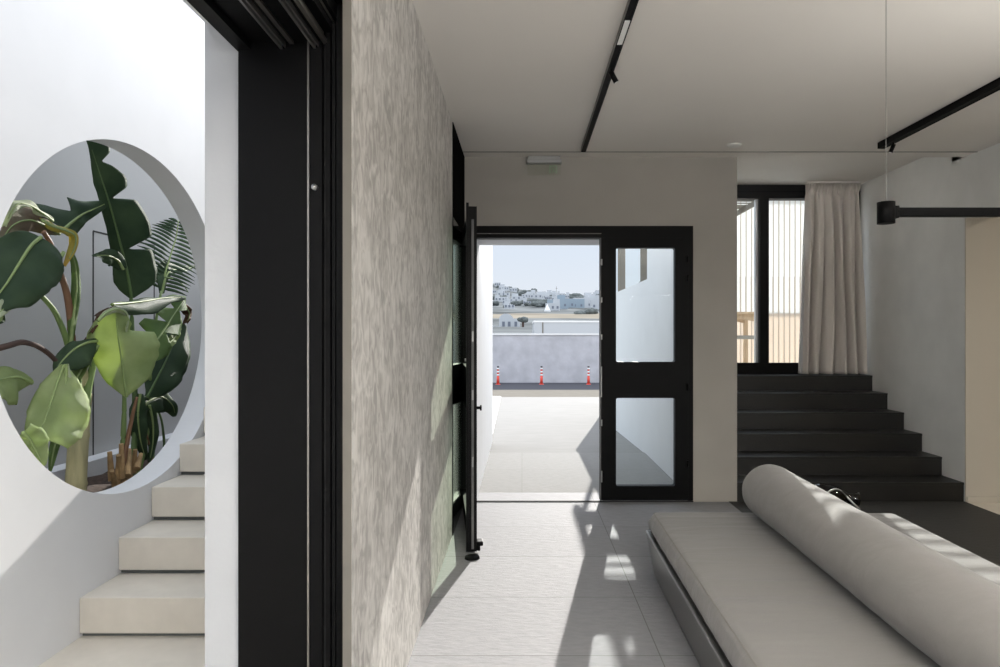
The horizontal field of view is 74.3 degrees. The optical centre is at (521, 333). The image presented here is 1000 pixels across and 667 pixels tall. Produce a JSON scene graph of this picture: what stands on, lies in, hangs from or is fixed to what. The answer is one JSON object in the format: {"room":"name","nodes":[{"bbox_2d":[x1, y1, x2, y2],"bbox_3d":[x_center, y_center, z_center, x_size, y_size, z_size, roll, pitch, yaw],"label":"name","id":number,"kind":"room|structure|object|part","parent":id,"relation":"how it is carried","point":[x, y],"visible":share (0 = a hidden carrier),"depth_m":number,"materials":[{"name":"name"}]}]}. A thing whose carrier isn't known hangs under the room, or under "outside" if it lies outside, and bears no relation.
{"room":"hotel lobby","nodes":[
{"label":"hotel lobby","id":0,"kind":"room"},
{"bbox_2d":[0,141,201,467],"bbox_3d":[-3.175,-0.482,3.500,0.150,4.200,9.000,0,0,0],"label":"wall","id":1,"kind":"structure","parent":0,"point":[67,173],"depth_m":4.71,"materials":[{"name":"grey"}]},
{"bbox_2d":[47,433,171,481],"bbox_3d":[-3.027,1.248,3.075,0.135,0.740,7.850,0,0,0],"label":"trim","id":2,"kind":"structure","parent":1,"relation":"attached to","point":[97,463],"depth_m":4.65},
{"bbox_2d":[93,230,154,454],"bbox_3d":[-3.098,0.136,5.164,0.004,1.764,0.800,0,0,0],"label":"trim","id":3,"kind":"structure","parent":1,"relation":"attached to","point":[93,230],"depth_m":4.77,"materials":[{"name":"grey"}]},
{"bbox_2d":[0,0,204,666],"bbox_3d":[-2.020,-0.382,0.725,0.140,4.000,7.450,0,0,0],"label":"wall","id":4,"kind":"structure","parent":0,"point":[127,77],"depth_m":2.92,"materials":[{"name":"white paint"}]},
{"bbox_2d":[37,636,204,666],"bbox_3d":[-1.419,1.479,-0.200,1.061,0.278,6.800,0,0,0],"label":"floor","id":5,"kind":"structure","parent":0,"point":[86,651],"depth_m":2.77,"materials":[{"name":"beige stone"}]},
{"bbox_2d":[80,407,204,635],"bbox_3d":[-1.419,0.273,5.612,1.060,2.135,5.413,0,0,0],"label":"staircase","id":6,"kind":"structure","parent":5,"relation":"on","point":[159,589],"depth_m":3.19,"materials":[{"name":"beige stone"}]},
{"bbox_2d":[205,22,237,666],"bbox_3d":[-0.839,-0.082,3.509,0.100,3.400,3.318,0,0,0],"label":"wall","id":7,"kind":"structure","parent":0,"point":[221,58],"depth_m":1.85,"materials":[{"name":"white paint"}]},
{"bbox_2d":[183,0,207,21],"bbox_3d":[-0.843,-1.327,-0.875,0.092,0.910,5.450,0,0,0],"label":"lintel","id":8,"kind":"object","parent":7,"relation":"attached to","point":[185,1],"visible":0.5,"depth_m":1.79,"materials":[{"name":"white paint"}]},
{"bbox_2d":[352,0,451,666],"bbox_3d":[-0.622,-0.032,3.467,0.334,2.700,3.402,0,0,0],"label":"wall","id":9,"kind":"structure","parent":0,"point":[402,121],"depth_m":2.39,"materials":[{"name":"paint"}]},
{"bbox_2d":[186,0,342,666],"bbox_3d":[-0.638,-0.032,-0.874,0.316,2.701,5.452,0,0,0],"label":"door frame","id":10,"kind":"structure","parent":9,"relation":"in","point":[290,52],"depth_m":1.83,"materials":[{"name":"black metal"}]},
{"bbox_3d":[-0.669,-0.801,-0.880,0.006,0.022,5.440,0,0,0],"label":"rail","id":11,"kind":"part","parent":10,"relation":"part of","materials":[{"name":"black metal"}]},
{"bbox_3d":[-0.659,-0.803,-0.880,0.004,0.017,5.440,0,0,0],"label":"rail","id":12,"kind":"part","parent":10,"relation":"part of","materials":[{"name":"black metal"}]},
{"bbox_3d":[-0.638,-0.807,-0.885,0.012,0.010,5.430,0,0,0],"label":"rail","id":13,"kind":"part","parent":10,"relation":"part of","materials":[{"name":"black metal"}]},
{"bbox_3d":[-0.575,-0.801,-0.880,0.006,0.022,5.440,0,0,0],"label":"rail","id":14,"kind":"part","parent":10,"relation":"part of","materials":[{"name":"black metal"}]},
{"bbox_3d":[-0.565,-0.803,-0.880,0.004,0.017,5.440,0,0,0],"label":"rail","id":15,"kind":"part","parent":10,"relation":"part of","materials":[{"name":"black metal"}]},
{"bbox_3d":[-0.544,-0.807,-0.885,0.012,0.010,5.430,0,0,0],"label":"rail","id":16,"kind":"part","parent":10,"relation":"part of","materials":[{"name":"black metal"}]},
{"bbox_3d":[-0.548,-0.842,-0.890,0.002,0.036,5.420,0,0,0],"label":"rail","id":17,"kind":"part","parent":10,"relation":"part of","materials":[{"name":"black metal"}]},
{"bbox_3d":[-0.518,-0.856,-0.890,0.002,0.008,5.420,0,0,0],"label":"rail","id":18,"kind":"part","parent":10,"relation":"part of","materials":[{"name":"black metal"}]},
{"bbox_2d":[343,0,351,666],"bbox_3d":[-0.468,-0.032,1.765,0.024,2.700,0.002,0,0,0],"label":"trim","id":19,"kind":"structure","parent":9,"relation":"attached to","point":[347,4],"depth_m":1.76,"materials":[{"name":"grey metal"}]},
{"bbox_2d":[452,122,464,534],"bbox_3d":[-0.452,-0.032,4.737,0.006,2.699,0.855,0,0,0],"label":"door","id":20,"kind":"structure","parent":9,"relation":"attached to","point":[458,159],"depth_m":4.52,"materials":[{"name":"black metal"}]},
{"bbox_3d":[-0.452,-1.072,4.737,0.005,0.619,0.855,0,0,0],"label":"panel","id":21,"kind":"part","parent":20,"relation":"part of","materials":[{"name":"black metal"}]},
{"bbox_2d":[462,202,482,551],"bbox_3d":[-0.362,0.261,4.538,0.110,2.086,1.206,0,0,-7],"label":"door","id":22,"kind":"structure","parent":9,"relation":"in","point":[469,234],"depth_m":3.94,"materials":[{"name":"black metal"}]},
{"bbox_3d":[-0.367,-0.224,4.522,0.008,0.893,1.035,0,0,-7],"label":"glass pane","id":23,"kind":"part","parent":22,"relation":"part of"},
{"bbox_3d":[-0.367,0.850,4.522,0.008,0.689,1.035,0,0,-7],"label":"glass pane","id":24,"kind":"part","parent":22,"relation":"part of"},
{"bbox_2d":[477,239,598,495],"bbox_3d":[0.430,-0.132,6.660,1.817,2.901,2.840,0,0,0],"label":"exterior wall","id":25,"kind":"structure","parent":0,"point":[484,246],"depth_m":5.87,"materials":[{"name":"white paint"}]},
{"bbox_2d":[493,283,598,332],"bbox_3d":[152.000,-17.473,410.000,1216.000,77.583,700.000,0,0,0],"label":"hills","id":26,"kind":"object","parent":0,"point":[533,313],"visible":0.04,"depth_m":244.59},
{"bbox_2d":[495,295,504,301],"bbox_3d":[-15.667,-22.197,469.970,7.440,10.840,5.268,0,0,0],"label":"house","id":27,"kind":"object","parent":26,"relation":"on","point":[497,297],"visible":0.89,"depth_m":467.40,"materials":[{"name":"grey paint"}]},
{"bbox_2d":[497,290,509,297],"bbox_3d":[-14.497,-28.691,519.970,9.920,10.980,7.004,0,0,0],"label":"house","id":28,"kind":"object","parent":26,"relation":"on","point":[499,292],"visible":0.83,"depth_m":516.48,"materials":[{"name":"grey paint"}]},
{"bbox_2d":[493,314,519,326],"bbox_3d":[-1.514,-0.950,151.570,10.600,7.100,4.860,0,0,0],"label":"house","id":29,"kind":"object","parent":26,"relation":"on","point":[505,320],"visible":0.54,"depth_m":150.01,"materials":[{"name":"grey paint"}]},
{"bbox_2d":[504,301,514,308],"bbox_3d":[-7.295,-13.530,383.645,6.114,10.660,4.339,0,0,0],"label":"house","id":30,"kind":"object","parent":26,"relation":"on","point":[506,303],"visible":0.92,"depth_m":381.57,"materials":[{"name":"grey paint"}]},
{"bbox_2d":[510,300,521,305],"bbox_3d":[-3.729,-18.634,431.359,7.689,5.886,4.225,0,0,0],"label":"tree","id":31,"kind":"object","parent":26,"relation":"on","point":[516,303],"visible":0.99,"depth_m":429.64,"materials":[{"name":"green plant"}]},
{"bbox_2d":[512,293,525,300],"bbox_3d":[-2.273,-24.677,499.970,11.160,11.120,7.872,0,0,0],"label":"house","id":32,"kind":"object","parent":26,"relation":"on","point":[514,295],"visible":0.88,"depth_m":496.08,"materials":[{"name":"grey paint"}]},
{"bbox_2d":[517,316,527,326],"bbox_3d":[0.142,-1.930,144.976,2.501,3.686,1.805,0,0,0],"label":"tree","id":33,"kind":"object","parent":26,"relation":"on","point":[523,319],"visible":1,"depth_m":144.54,"materials":[{"name":"green plant"}]},
{"bbox_3d":[0.142,-3.076,144.976,2.501,1.393,1.805,0,0,0],"label":"crown","id":34,"kind":"part","parent":33,"relation":"part of","materials":[{"name":"green plant"}]},
{"bbox_2d":[522,292,530,297],"bbox_3d":[3.600,-28.580,539.970,7.440,11.400,5.268,0,0,0],"label":"house","id":35,"kind":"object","parent":26,"relation":"on","point":[528,293],"visible":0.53,"depth_m":537.44,"materials":[{"name":"grey paint"}]},
{"bbox_2d":[530,292,541,298],"bbox_3d":[11.030,-27.235,519.970,9.920,11.400,7.004,0,0,0],"label":"house","id":36,"kind":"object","parent":26,"relation":"on","point":[538,295],"visible":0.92,"depth_m":516.48,"materials":[{"name":"grey paint"}]},
{"bbox_2d":[530,301,544,306],"bbox_3d":[9.694,-16.525,400.029,10.372,6.043,5.249,0,0,0],"label":"tree","id":37,"kind":"object","parent":26,"relation":"on","point":[534,303],"visible":0.97,"depth_m":397.94,"materials":[{"name":"plant"}]},
{"bbox_2d":[544,304,550,311],"bbox_3d":[13.136,-10.861,342.000,3.200,8.600,4.000,0,0,0],"label":"chapel","id":38,"kind":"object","parent":26,"relation":"on","point":[547,309],"visible":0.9,"depth_m":340.83,"materials":[{"name":"white paint"}]},
{"bbox_2d":[545,299,559,310],"bbox_3d":[16.691,-12.649,359.970,7.650,12.200,5.415,0,0,0],"label":"house","id":39,"kind":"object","parent":26,"relation":"on","point":[555,306],"visible":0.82,"depth_m":357.32,"materials":[{"name":"grey paint"}]},
{"bbox_2d":[547,300,567,308],"bbox_3d":[20.497,-13.960,379.970,11.900,10.750,8.390,0,0,0],"label":"house","id":40,"kind":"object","parent":26,"relation":"on","point":[563,303],"visible":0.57,"depth_m":375.84,"materials":[{"name":"blue"}]},
{"bbox_2d":[557,295,574,307],"bbox_3d":[26.400,-16.288,395.970,10.200,13.400,7.200,0,0,0],"label":"house","id":41,"kind":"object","parent":26,"relation":"on","point":[571,302],"visible":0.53,"depth_m":392.44,"materials":[{"name":"blue paint"}]},
{"bbox_2d":[569,293,582,297],"bbox_3d":[47.833,-32.917,602.144,15.924,8.094,8.130,0,0,0],"label":"tree","id":42,"kind":"object","parent":26,"relation":"on","point":[572,294],"visible":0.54,"depth_m":599.42,"materials":[{"name":"plant"}]},
{"bbox_2d":[575,299,584,307],"bbox_3d":[32.710,-15.578,411.970,11.900,11.550,8.390,0,0,0],"label":"house","id":43,"kind":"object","parent":26,"relation":"on","point":[579,303],"visible":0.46,"depth_m":407.87,"materials":[{"name":"blue"}]},
{"bbox_2d":[574,308,597,313],"bbox_3d":[29.108,-8.261,299.927,11.245,6.887,6.369,0,0,0],"label":"tree","id":44,"kind":"object","parent":26,"relation":"on","point":[591,310],"visible":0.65,"depth_m":297.75,"materials":[{"name":"plant"}]},
{"bbox_2d":[580,295,594,298],"bbox_3d":[46.218,-21.229,464.970,9.920,12.100,7.004,0,0,0],"label":"house","id":45,"kind":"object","parent":26,"relation":"on","point":[589,296],"visible":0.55,"depth_m":463.64,"materials":[{"name":"grey paint"}]},
{"bbox_2d":[585,299,591,307],"bbox_3d":[39.298,-16.526,427.970,11.900,11.150,8.390,0,0,0],"label":"house","id":46,"kind":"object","parent":26,"relation":"on","point":[587,301],"visible":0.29,"depth_m":423.81,"materials":[{"name":"grey paint"}]},
{"bbox_2d":[584,293,598,297],"bbox_3d":[54.091,-25.039,509.970,11.900,13.000,8.390,0,0,0],"label":"house","id":47,"kind":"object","parent":26,"relation":"on","point":[585,294],"visible":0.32,"depth_m":505.87,"materials":[{"name":"grey paint"}]},
{"bbox_2d":[590,300,598,308],"bbox_3d":[44.564,-14.630,379.970,10.200,13.000,7.200,0,0,0],"label":"house","id":48,"kind":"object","parent":26,"relation":"on","point":[593,303],"visible":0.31,"depth_m":376.39,"materials":[{"name":"grey paint"}]},
{"bbox_2d":[493,383,598,389],"bbox_3d":[0.000,2.138,21.900,60.000,0.760,3.400,0,0,0],"label":"road","id":49,"kind":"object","parent":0,"point":[503,386],"visible":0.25,"depth_m":21.89,"materials":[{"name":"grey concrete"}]},
{"bbox_2d":[496,366,499,384],"bbox_3d":[-0.829,1.443,22.800,0.170,0.630,0.170,0,0,0],"label":"bollard","id":50,"kind":"object","parent":49,"relation":"on","point":[497,366],"visible":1,"depth_m":22.76,"materials":[{"name":"red plastic"}]},
{"bbox_2d":[540,366,543,384],"bbox_3d":[0.674,1.443,22.800,0.170,0.630,0.170,0,0,0],"label":"bollard","id":51,"kind":"object","parent":49,"relation":"on","point":[541,367],"visible":1,"depth_m":22.77,"materials":[{"name":"red plastic"}]},
{"bbox_2d":[493,335,598,382],"bbox_3d":[1.000,1.287,23.775,30.000,2.462,0.350,0,0,0],"label":"wall","id":52,"kind":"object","parent":49,"relation":"on","point":[519,358],"visible":0.21,"depth_m":23.60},
{"bbox_2d":[493,333,598,334],"bbox_3d":[1.000,0.025,23.775,30.000,0.063,0.410,0,0,0],"label":"trim","id":53,"kind":"structure","parent":52,"relation":"on","point":[493,333],"depth_m":23.57,"materials":[{"name":"white"}]},
{"bbox_2d":[587,366,590,384],"bbox_3d":[2.297,1.443,22.800,0.170,0.630,0.170,0,0,0],"label":"bollard","id":54,"kind":"object","parent":49,"relation":"on","point":[588,367],"visible":1,"depth_m":22.77,"materials":[{"name":"red plastic"}]},
{"bbox_2d":[493,390,598,396],"bbox_3d":[2.000,2.079,18.600,28.000,0.878,3.200,0,0,0],"label":"trim","id":55,"kind":"structure","parent":0,"point":[503,393],"depth_m":18.42,"materials":[{"name":"concrete"}]},
{"bbox_2d":[490,397,641,451],"bbox_3d":[0.500,1.924,12.160,5.400,1.188,9.680,0,0,0],"label":"pavement","id":56,"kind":"structure","parent":0,"point":[522,424],"depth_m":9.91,"materials":[{"name":"concrete"}]},
{"bbox_2d":[493,396,500,430],"bbox_3d":[-0.642,1.726,12.540,0.515,0.784,8.920,0,0,0],"label":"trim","id":57,"kind":"structure","parent":56,"relation":"on","point":[496,399],"depth_m":13.65,"materials":[{"name":"white paint"}]},
{"bbox_2d":[479,452,672,492],"bbox_3d":[0.430,1.419,6.250,1.860,0.199,2.139,0,0,0],"label":"floor","id":58,"kind":"structure","parent":0,"point":[505,472],"depth_m":6.26,"materials":[{"name":"stone"}]},
{"bbox_2d":[465,157,736,501],"bbox_3d":[0.398,-0.157,5.328,2.573,2.950,0.320,0,0,0],"label":"wall","id":59,"kind":"structure","parent":0,"point":[700,193],"depth_m":5.17,"materials":[{"name":"paint"}]},
{"bbox_2d":[527,156,561,172],"bbox_3d":[0.172,-1.304,5.135,0.270,0.150,0.064,0,0,0],"label":"exit sign","id":60,"kind":"object","parent":59,"relation":"attached to","point":[532,160],"visible":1,"depth_m":5.12,"materials":[{"name":"grey plastic"}]},
{"bbox_2d":[477,226,692,501],"bbox_3d":[0.430,0.238,5.197,1.817,2.160,0.082,0,0,0],"label":"trim","id":61,"kind":"structure","parent":59,"relation":"attached to","point":[483,232],"depth_m":5.16,"materials":[{"name":"black metal"}]},
{"bbox_3d":[1.319,0.279,5.200,0.039,2.054,0.076,0,0,0],"label":"frame post","id":62,"kind":"part","parent":61,"relation":"part of","materials":[{"name":"black metal"}]},
{"bbox_2d":[599,238,688,499],"bbox_3d":[0.956,0.272,5.186,0.692,2.064,0.074,0,0,0],"label":"door","id":63,"kind":"structure","parent":59,"relation":"in","point":[616,379],"depth_m":5.16,"materials":[{"name":"black metal"}]},
{"bbox_3d":[0.620,0.378,5.157,0.011,0.240,0.005,0,0,0],"label":"lock plate","id":64,"kind":"part","parent":63,"relation":"part of","materials":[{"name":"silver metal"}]},
{"bbox_2d":[616,249,672,478],"bbox_3d":[1.430,0.308,8.544,0.140,3.220,6.112,0,0,0],"label":"wall","id":65,"kind":"structure","parent":0,"point":[644,309],"depth_m":6.99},
{"bbox_2d":[619,249,624,290],"bbox_3d":[1.407,-1.342,9.250,0.094,1.500,0.120,0,0,0],"label":"post","id":66,"kind":"object","parent":65,"relation":"on","point":[621,251],"visible":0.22,"depth_m":9.22,"materials":[{"name":"concrete"}]},
{"bbox_2d":[640,249,646,281],"bbox_3d":[1.407,-1.342,7.620,0.094,1.500,0.120,0,0,0],"label":"post","id":67,"kind":"object","parent":65,"relation":"on","point":[643,252],"visible":0.16,"depth_m":7.59,"materials":[{"name":"concrete"}]},
{"bbox_2d":[407,493,999,666],"bbox_3d":[2.775,1.377,0.984,7.150,0.123,8.968,0,0,0],"label":"floor","id":68,"kind":"structure","parent":0,"point":[551,584],"depth_m":3.49,"materials":[{"name":"tile"}]},
{"bbox_2d":[465,554,479,560],"bbox_3d":[-0.292,1.312,3.870,0.090,0.012,0.090,0,0,0],"label":"door stop","id":69,"kind":"object","parent":68,"relation":"on","point":[470,557],"visible":1,"depth_m":3.85,"materials":[{"name":"black rubber"}]},
{"bbox_2d":[646,512,999,666],"bbox_3d":[1.335,1.138,1.911,1.366,0.360,3.403,0,0,1],"label":"daybed","id":70,"kind":"object","parent":68,"relation":"on","point":[739,592],"visible":0.68,"depth_m":2.50,"materials":[{"name":"grey fabric"}]},
{"bbox_2d":[742,464,999,666],"bbox_3d":[1.272,0.825,1.945,0.287,0.274,3.170,0,0,1],"label":"bolster","id":71,"kind":"object","parent":70,"relation":"on","point":[947,610],"visible":1,"depth_m":2.11,"materials":[{"name":"grey fabric"}]},
{"bbox_2d":[814,483,860,509],"bbox_3d":[2.321,1.219,4.921,0.366,0.185,0.229,0,0,10],"label":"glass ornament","id":72,"kind":"object","parent":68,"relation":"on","point":[850,498],"visible":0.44,"depth_m":4.88,"materials":[{"name":"black glass"}]},
{"bbox_2d":[737,374,963,500],"bbox_3d":[2.574,0.867,6.059,1.779,0.903,1.782,0,0,0],"label":"staircase","id":73,"kind":"structure","parent":68,"relation":"on","point":[835,430],"depth_m":5.71,"materials":[{"name":"stone"}]},
{"bbox_2d":[412,0,999,156],"bbox_3d":[1.387,-1.507,0.784,4.555,0.250,8.768,0,0,0],"label":"ceiling","id":74,"kind":"structure","parent":0,"point":[517,78],"depth_m":3.54,"materials":[{"name":"paint"}]},
{"bbox_2d":[581,0,638,151],"bbox_3d":[0.467,-1.332,2.765,0.056,0.099,4.330,0,0,0],"label":"track light","id":75,"kind":"object","parent":74,"relation":"attached to","point":[631,5],"visible":1,"depth_m":3.37,"materials":[{"name":"black metal"}]},
{"bbox_2d":[727,142,741,147],"bbox_3d":[1.550,-1.373,4.820,0.104,0.018,0.104,0,0,0],"label":"smoke detector","id":76,"kind":"object","parent":74,"relation":"attached to","point":[734,144],"visible":1,"depth_m":4.79,"materials":[{"name":"white plastic"}]},
{"bbox_2d":[877,201,999,224],"bbox_3d":[2.218,-0.907,2.600,1.632,0.949,0.065,0,0,0],"label":"pendant lamp","id":77,"kind":"object","parent":74,"relation":"hanging from","point":[887,212],"visible":1,"depth_m":2.58,"materials":[{"name":"black metal"}]},
{"bbox_3d":[2.249,-0.477,2.600,1.570,0.034,0.032,0,0,0],"label":"arm","id":78,"kind":"part","parent":77,"relation":"part of","materials":[{"name":"black metal"}]},
{"bbox_2d":[878,77,999,152],"bbox_3d":[2.597,-1.323,2.890,0.056,0.118,3.780,0,0,0],"label":"track light","id":79,"kind":"object","parent":74,"relation":"attached to","point":[992,87],"visible":1,"depth_m":4.06,"materials":[{"name":"black metal"}]},
{"bbox_2d":[737,157,921,184],"bbox_3d":[2.632,-1.623,6.109,2.065,0.200,1.882,0,0,0],"label":"ceiling","id":80,"kind":"structure","parent":0,"point":[750,170],"depth_m":6.06,"materials":[{"name":"paint"}]},
{"bbox_2d":[798,181,866,373],"bbox_3d":[3.104,-0.559,6.621,0.663,1.924,0.157,0,0,0],"label":"curtain","id":81,"kind":"object","parent":80,"relation":"hanging from","point":[833,335],"visible":1,"depth_m":6.59,"materials":[{"name":"fabric"}]},
{"bbox_3d":[3.115,-1.514,6.620,0.530,0.014,0.040,0,0,0],"label":"rail","id":82,"kind":"part","parent":81,"relation":"part of","materials":[{"name":"metal"}]},
{"bbox_2d":[860,143,999,500],"bbox_3d":[3.565,-0.152,1.700,0.200,2.941,10.600,0,0,0],"label":"wall","id":83,"kind":"structure","parent":0,"point":[914,267],"depth_m":5.70,"materials":[{"name":"paint"}]},
{"bbox_2d":[965,218,990,501],"bbox_3d":[3.566,0.208,5.162,0.198,2.220,0.012,0,0,0],"label":"wall side room reveal","id":84,"kind":"structure","parent":0,"point":[977,230],"depth_m":5.16,"materials":[{"name":"beige paint"}]},
{"bbox_2d":[991,217,999,495],"bbox_3d":[4.933,-0.032,5.243,2.535,2.700,0.150,0,0,0],"label":"wall","id":85,"kind":"structure","parent":0,"point":[995,221],"depth_m":5.17,"materials":[{"name":"beige paint"}]},
{"bbox_2d":[967,496,999,502],"bbox_3d":[4.838,1.296,5.149,2.725,0.045,0.014,0,0,0],"label":"baseboard","id":86,"kind":"structure","parent":85,"relation":"attached to","point":[970,499],"depth_m":5.14,"materials":[{"name":"beige wood"}]},
{"label":"outside","id":87,"kind":"structure","parent":0,"visible":0},
{"bbox_3d":[5.450,1.348,12.050,7.100,1.140,5.100,0,0,0],"label":"floor","id":88,"kind":"structure","parent":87,"visible":0},
{"bbox_2d":[618,201,753,290],"bbox_3d":[2.800,-0.705,10.200,2.160,2.964,4.000,0,0,0],"label":"pergola","id":89,"kind":"object","parent":88,"relation":"on","point":[742,208],"visible":0.04,"depth_m":11.30,"materials":[{"name":"concrete"}]},
{"bbox_3d":[1.740,-0.659,11.830,0.040,2.872,0.060,0,0,0],"label":"post","id":90,"kind":"part","parent":89,"relation":"part of","materials":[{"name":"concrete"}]},
{"bbox_2d":[737,201,804,362],"bbox_3d":[5.380,-1.007,13.620,2.960,3.570,0.100,0,0,0],"label":"slatted screen","id":91,"kind":"object","parent":88,"relation":"on","point":[786,218],"visible":0.19,"depth_m":13.58,"materials":[{"name":"beige"}]},
{"bbox_3d":[5.399,0.183,13.600,2.898,1.190,0.020,0,0,0],"label":"slat panel","id":92,"kind":"part","parent":91,"relation":"part of","materials":[{"name":"beige wood"}]},
{"bbox_3d":[5.396,-0.788,13.610,2.893,0.752,0.020,0,0,0],"label":"slat panel","id":93,"kind":"part","parent":91,"relation":"part of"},
{"bbox_3d":[-2.525,1.800,3.175,0.869,1.435,8.050,0,0,0],"label":"floor","id":94,"kind":"structure","parent":0,"visible":0},
{"bbox_2d":[87,457,154,492],"bbox_3d":[-2.523,0.977,3.100,0.863,0.120,7.800,0,0,0],"label":"soil","id":95,"kind":"object","parent":94,"relation":"on","point":[97,483],"visible":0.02,"depth_m":4.39,"materials":[{"name":"brown soil"}]},
{"bbox_2d":[0,197,105,490],"bbox_3d":[-2.385,0.063,3.325,0.436,1.693,1.079,0,0,-24],"label":"banana plant","id":96,"kind":"object","parent":95,"relation":"on","point":[58,412],"visible":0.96,"depth_m":3.13,"materials":[{"name":"green plant"}]},
{"bbox_2d":[86,141,195,486],"bbox_3d":[-2.412,-0.080,4.246,0.392,2.064,1.712,0,0,-15],"label":"banana plant","id":97,"kind":"object","parent":95,"relation":"on","point":[158,356],"visible":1,"depth_m":3.99,"materials":[{"name":"green plant"}]},
{"bbox_3d":[2.552,-1.673,6.920,2.225,0.301,0.100,0,0,0],"label":"wall","id":98,"kind":"structure","parent":0,"visible":0},
{"bbox_2d":[737,185,860,373],"bbox_3d":[2.575,-0.553,6.806,1.771,1.937,0.127,0,0,0],"label":"window","id":99,"kind":"structure","parent":98,"relation":"in","point":[761,195],"depth_m":6.75,"materials":[{"name":"black metal"}]},
{"bbox_3d":[2.575,0.357,6.780,1.771,0.115,0.060,0,0,0],"label":"frame sill","id":100,"kind":"part","parent":99,"relation":"part of","materials":[{"name":"black metal"}]},
{"bbox_3d":[5.450,1.171,8.235,7.100,1.493,2.530,0,0,0],"label":"floor","id":101,"kind":"structure","parent":0,"visible":0},
{"bbox_2d":[737,312,753,362],"bbox_3d":[2.650,0.070,9.000,1.100,0.710,0.700,0,0,0],"label":"wooden table","id":102,"kind":"object","parent":101,"relation":"on","point":[742,317],"visible":0.08,"depth_m":9.27,"materials":[{"name":"brown wood"}]},
{"bbox_3d":[3.150,0.085,9.300,0.056,0.680,0.056,0,0,0],"label":"leg","id":103,"kind":"part","parent":102,"relation":"part of","materials":[{"name":"brown wood"}]},
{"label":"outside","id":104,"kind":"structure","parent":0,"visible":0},
{"bbox_3d":[0.000,2.623,0.000,320.000,0.190,120.000,0,0,0],"label":"ground","id":105,"kind":"structure","parent":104,"visible":0},
{"bbox_2d":[532,321,598,332],"bbox_3d":[8.091,0.677,64.000,14.080,3.682,8.100,0,0,0],"label":"building","id":106,"kind":"structure","parent":105,"relation":"on","point":[538,326],"depth_m":60.01,"materials":[{"name":"grey paint"}]}
]}

